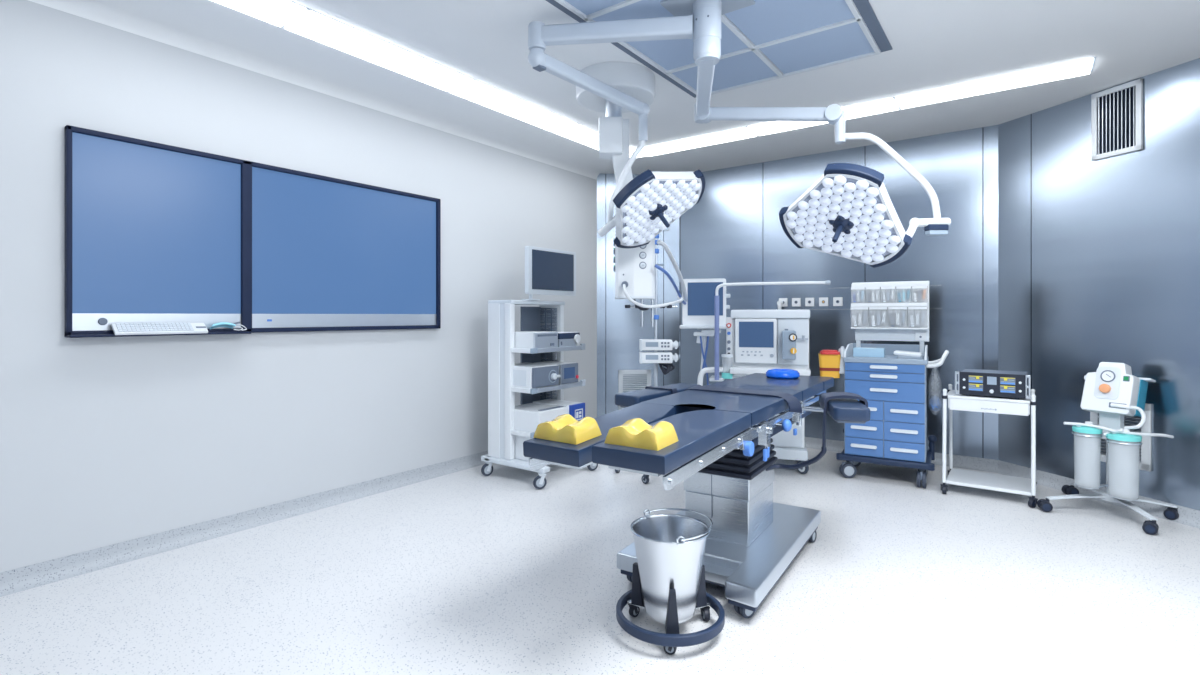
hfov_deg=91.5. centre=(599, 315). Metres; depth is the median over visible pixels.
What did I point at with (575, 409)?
recorder
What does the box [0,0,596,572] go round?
wall
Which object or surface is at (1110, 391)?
unit
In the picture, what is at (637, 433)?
pad
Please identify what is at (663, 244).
gas hose
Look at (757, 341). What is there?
machine
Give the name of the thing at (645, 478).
stand
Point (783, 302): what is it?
wall outlet
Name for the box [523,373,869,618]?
table
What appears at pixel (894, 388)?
cart
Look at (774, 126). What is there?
recessed light
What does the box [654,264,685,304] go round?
gas hose
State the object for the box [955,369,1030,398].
unit
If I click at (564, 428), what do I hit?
pad
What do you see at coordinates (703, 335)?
monitor stand
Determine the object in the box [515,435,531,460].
unit
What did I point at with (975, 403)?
drawer
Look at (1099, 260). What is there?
wall
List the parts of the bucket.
bail handle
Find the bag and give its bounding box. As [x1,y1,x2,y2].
[929,396,941,411]
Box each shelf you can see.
[511,343,584,353]
[511,379,584,393]
[511,430,534,437]
[731,310,809,317]
[946,468,1031,495]
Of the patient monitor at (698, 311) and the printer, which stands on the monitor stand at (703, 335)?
the patient monitor at (698, 311)
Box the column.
[693,0,721,65]
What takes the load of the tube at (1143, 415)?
attached to the lid at (1114, 436)
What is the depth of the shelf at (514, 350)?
4.78 m
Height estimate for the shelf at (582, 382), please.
0.056 m
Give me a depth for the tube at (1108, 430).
3.81 m
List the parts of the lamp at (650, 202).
spring arm, boom arm, handle, reflector plate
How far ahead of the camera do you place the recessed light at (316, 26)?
3.58 m
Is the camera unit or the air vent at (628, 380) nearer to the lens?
the camera unit
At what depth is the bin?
4.93 m
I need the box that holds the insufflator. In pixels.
[513,362,559,388]
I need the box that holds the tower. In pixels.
[481,300,597,488]
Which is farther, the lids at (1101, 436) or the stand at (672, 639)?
the lids at (1101, 436)
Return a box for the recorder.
[533,399,584,420]
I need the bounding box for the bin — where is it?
[818,350,840,377]
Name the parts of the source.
panel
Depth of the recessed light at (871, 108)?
4.61 m
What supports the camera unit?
on the tower
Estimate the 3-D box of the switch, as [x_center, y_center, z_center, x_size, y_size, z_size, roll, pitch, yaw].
[3.505,0.420,3.889,0.017,0.036,0.034,0,0,-29]
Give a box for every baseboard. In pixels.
[0,451,487,596]
[805,437,997,472]
[996,460,1199,528]
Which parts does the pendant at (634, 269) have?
equipment rail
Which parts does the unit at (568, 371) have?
panel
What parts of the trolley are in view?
leg, leg, drawer, leg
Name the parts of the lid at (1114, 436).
lid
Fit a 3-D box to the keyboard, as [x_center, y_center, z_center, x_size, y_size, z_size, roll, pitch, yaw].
[-2.479,0.072,3.305,0.074,0.065,0.440,0,0,36]
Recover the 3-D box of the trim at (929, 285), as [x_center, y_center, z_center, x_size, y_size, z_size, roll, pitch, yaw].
[2.405,-0.167,5.806,1.730,0.218,0.006,0,0,36]
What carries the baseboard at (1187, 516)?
attached to the wall at (1099, 260)
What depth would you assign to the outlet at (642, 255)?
4.36 m
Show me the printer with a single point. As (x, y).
(527, 417)
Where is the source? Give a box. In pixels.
[515,331,557,348]
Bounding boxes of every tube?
[1064,422,1173,437]
[1124,406,1145,428]
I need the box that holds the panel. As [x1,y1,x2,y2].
[546,0,892,97]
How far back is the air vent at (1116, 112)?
4.17 m
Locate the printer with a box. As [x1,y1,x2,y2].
[514,403,566,432]
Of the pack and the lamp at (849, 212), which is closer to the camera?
the lamp at (849, 212)
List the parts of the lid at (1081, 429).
lid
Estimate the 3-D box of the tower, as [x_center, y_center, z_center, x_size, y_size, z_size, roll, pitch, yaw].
[-0.518,0.611,5.005,0.716,1.478,0.790,0,0,36]
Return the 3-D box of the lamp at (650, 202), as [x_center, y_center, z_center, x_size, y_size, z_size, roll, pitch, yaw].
[0.175,-1.022,3.606,0.885,1.112,1.204,0,0,14]
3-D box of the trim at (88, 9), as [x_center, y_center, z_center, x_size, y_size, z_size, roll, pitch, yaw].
[-2.264,-1.613,3.668,0.075,0.075,7.650,0,0,36]
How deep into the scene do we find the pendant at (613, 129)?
3.99 m
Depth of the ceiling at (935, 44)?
3.78 m
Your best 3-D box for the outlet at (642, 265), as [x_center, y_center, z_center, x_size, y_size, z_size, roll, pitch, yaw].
[0.321,-0.375,4.359,0.057,0.055,0.020,0,0,-10]
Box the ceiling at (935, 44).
[92,0,1199,173]
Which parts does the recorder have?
casing, panel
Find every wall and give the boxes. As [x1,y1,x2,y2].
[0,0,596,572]
[597,173,678,416]
[679,125,997,459]
[998,58,1199,510]
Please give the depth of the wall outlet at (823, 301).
5.89 m
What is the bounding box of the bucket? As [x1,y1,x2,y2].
[630,508,712,622]
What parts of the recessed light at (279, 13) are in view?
frame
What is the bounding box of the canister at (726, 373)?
[721,354,735,378]
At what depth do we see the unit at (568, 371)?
5.03 m
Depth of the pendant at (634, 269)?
4.36 m
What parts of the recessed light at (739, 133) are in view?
frame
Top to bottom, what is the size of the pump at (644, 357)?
0.094 m
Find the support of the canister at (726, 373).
on the machine
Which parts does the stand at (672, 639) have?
bucket post, spider frame, bucket post, bucket post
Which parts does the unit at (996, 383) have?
handle, handle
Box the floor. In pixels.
[0,448,1199,674]
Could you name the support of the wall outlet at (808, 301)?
attached to the wall at (734, 233)
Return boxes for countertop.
[730,366,810,375]
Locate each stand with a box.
[615,227,669,483]
[616,562,724,654]
[694,329,720,384]
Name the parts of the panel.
filter pane, filter pane, mounting plate, filter pane, filter pane, filter pane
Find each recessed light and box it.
[212,0,308,26]
[283,9,474,90]
[448,80,577,131]
[553,124,646,157]
[640,127,756,155]
[747,121,827,135]
[842,97,899,119]
[894,57,1095,108]
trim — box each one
[29,0,601,179]
[771,285,941,309]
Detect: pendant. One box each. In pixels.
[576,86,630,183]
[613,226,682,326]
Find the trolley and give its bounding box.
[940,384,1037,507]
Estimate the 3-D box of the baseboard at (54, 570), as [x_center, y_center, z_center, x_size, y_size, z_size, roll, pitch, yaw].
[-2.272,1.300,3.674,0.055,0.100,7.650,0,0,36]
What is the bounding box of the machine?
[697,280,830,473]
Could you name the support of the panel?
attached to the ceiling at (935, 44)
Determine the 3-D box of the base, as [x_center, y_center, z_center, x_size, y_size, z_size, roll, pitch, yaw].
[3.396,1.175,3.928,0.312,0.039,0.269,0,0,36]
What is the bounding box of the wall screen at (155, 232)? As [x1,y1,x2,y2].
[64,125,440,337]
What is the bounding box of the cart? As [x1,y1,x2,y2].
[836,281,948,487]
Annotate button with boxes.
[98,318,107,324]
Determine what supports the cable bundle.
hanging from the pump at (644, 357)
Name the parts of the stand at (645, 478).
clamp knob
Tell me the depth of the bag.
4.74 m
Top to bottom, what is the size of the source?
0.135 m
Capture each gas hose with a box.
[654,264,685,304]
[657,240,687,301]
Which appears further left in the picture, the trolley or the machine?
the machine
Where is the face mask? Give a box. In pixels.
[210,322,246,330]
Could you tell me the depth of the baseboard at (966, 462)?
5.23 m
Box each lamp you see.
[528,14,704,248]
[694,59,950,267]
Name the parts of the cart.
drawer, handle, drawer, handle, drawer, handle, handle, handle, drawer, drawer, drawer, handle, handle, handle, drawer, drawer, drawer, push handle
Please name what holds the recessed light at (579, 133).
in the ceiling at (935, 44)
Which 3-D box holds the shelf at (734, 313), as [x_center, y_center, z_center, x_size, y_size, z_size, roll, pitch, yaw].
[1.536,-0.013,5.287,0.665,0.075,0.465,0,0,16]
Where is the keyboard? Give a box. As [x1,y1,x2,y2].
[111,322,207,334]
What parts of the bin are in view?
lid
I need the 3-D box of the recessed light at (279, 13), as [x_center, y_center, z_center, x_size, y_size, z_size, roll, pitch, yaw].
[-2.032,-1.641,2.761,0.308,0.017,1.165,0,0,36]
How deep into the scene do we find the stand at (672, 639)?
2.36 m
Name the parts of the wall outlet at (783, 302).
plate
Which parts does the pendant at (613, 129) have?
drop arm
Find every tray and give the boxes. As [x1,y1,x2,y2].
[679,325,726,329]
[843,343,928,364]
[898,355,923,358]
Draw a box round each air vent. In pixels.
[618,370,650,409]
[1090,403,1150,471]
[1091,78,1142,160]
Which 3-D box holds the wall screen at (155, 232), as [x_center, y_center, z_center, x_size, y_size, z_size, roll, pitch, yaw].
[-2.035,-0.434,3.956,0.105,1.096,2.375,0,0,36]
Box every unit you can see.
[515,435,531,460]
[534,361,578,384]
[558,332,580,346]
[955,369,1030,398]
[1037,362,1178,534]
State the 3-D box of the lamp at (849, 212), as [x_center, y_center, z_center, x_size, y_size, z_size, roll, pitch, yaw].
[1.313,-0.857,3.416,1.486,1.149,0.961,0,0,8]
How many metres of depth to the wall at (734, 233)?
5.61 m
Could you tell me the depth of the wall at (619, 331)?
6.81 m
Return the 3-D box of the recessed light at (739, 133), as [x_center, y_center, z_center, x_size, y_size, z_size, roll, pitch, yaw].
[0.887,-1.641,5.560,1.173,0.017,0.275,0,0,36]
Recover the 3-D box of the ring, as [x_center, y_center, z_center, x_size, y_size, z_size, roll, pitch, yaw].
[1.316,0.419,4.208,0.236,0.056,0.236,0,0,36]
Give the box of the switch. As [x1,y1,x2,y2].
[1123,376,1129,381]
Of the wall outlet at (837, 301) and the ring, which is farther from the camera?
the wall outlet at (837, 301)
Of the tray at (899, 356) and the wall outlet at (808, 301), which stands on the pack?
the tray at (899, 356)
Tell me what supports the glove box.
on the cart
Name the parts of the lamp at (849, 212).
boom arm, spring arm, handle, reflector plate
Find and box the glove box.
[853,347,884,356]
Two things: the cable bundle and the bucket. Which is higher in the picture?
the cable bundle
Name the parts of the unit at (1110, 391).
regulator knob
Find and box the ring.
[766,369,799,378]
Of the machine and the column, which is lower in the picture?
the machine
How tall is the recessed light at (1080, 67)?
0.017 m
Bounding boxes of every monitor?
[521,246,575,300]
[679,278,730,329]
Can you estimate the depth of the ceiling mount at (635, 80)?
3.82 m
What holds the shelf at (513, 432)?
attached to the tower
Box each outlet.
[639,252,645,258]
[639,262,645,268]
[777,298,787,309]
[792,298,800,305]
[805,298,813,305]
[819,297,827,305]
[833,297,842,305]
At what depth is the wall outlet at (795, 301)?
6.06 m
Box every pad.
[533,414,601,444]
[605,418,678,450]
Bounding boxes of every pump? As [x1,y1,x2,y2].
[639,339,679,350]
[639,352,679,363]
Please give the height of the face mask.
0.056 m
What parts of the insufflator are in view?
panel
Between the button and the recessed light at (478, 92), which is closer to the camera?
the button
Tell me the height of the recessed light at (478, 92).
0.017 m
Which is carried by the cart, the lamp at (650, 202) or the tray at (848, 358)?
the tray at (848, 358)
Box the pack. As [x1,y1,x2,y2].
[893,350,923,358]
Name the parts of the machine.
bag arm, control panel, hose arm, flow rod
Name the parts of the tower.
upright panel, frame, panel, upright panel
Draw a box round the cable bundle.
[659,363,674,374]
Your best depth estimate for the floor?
2.81 m
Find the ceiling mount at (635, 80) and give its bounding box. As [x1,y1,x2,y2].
[581,61,654,104]
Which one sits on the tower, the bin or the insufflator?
the insufflator
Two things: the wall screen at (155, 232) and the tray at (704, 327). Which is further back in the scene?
the tray at (704, 327)
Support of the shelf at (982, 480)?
attached to the trolley
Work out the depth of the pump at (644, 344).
4.88 m
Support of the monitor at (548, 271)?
on the tower

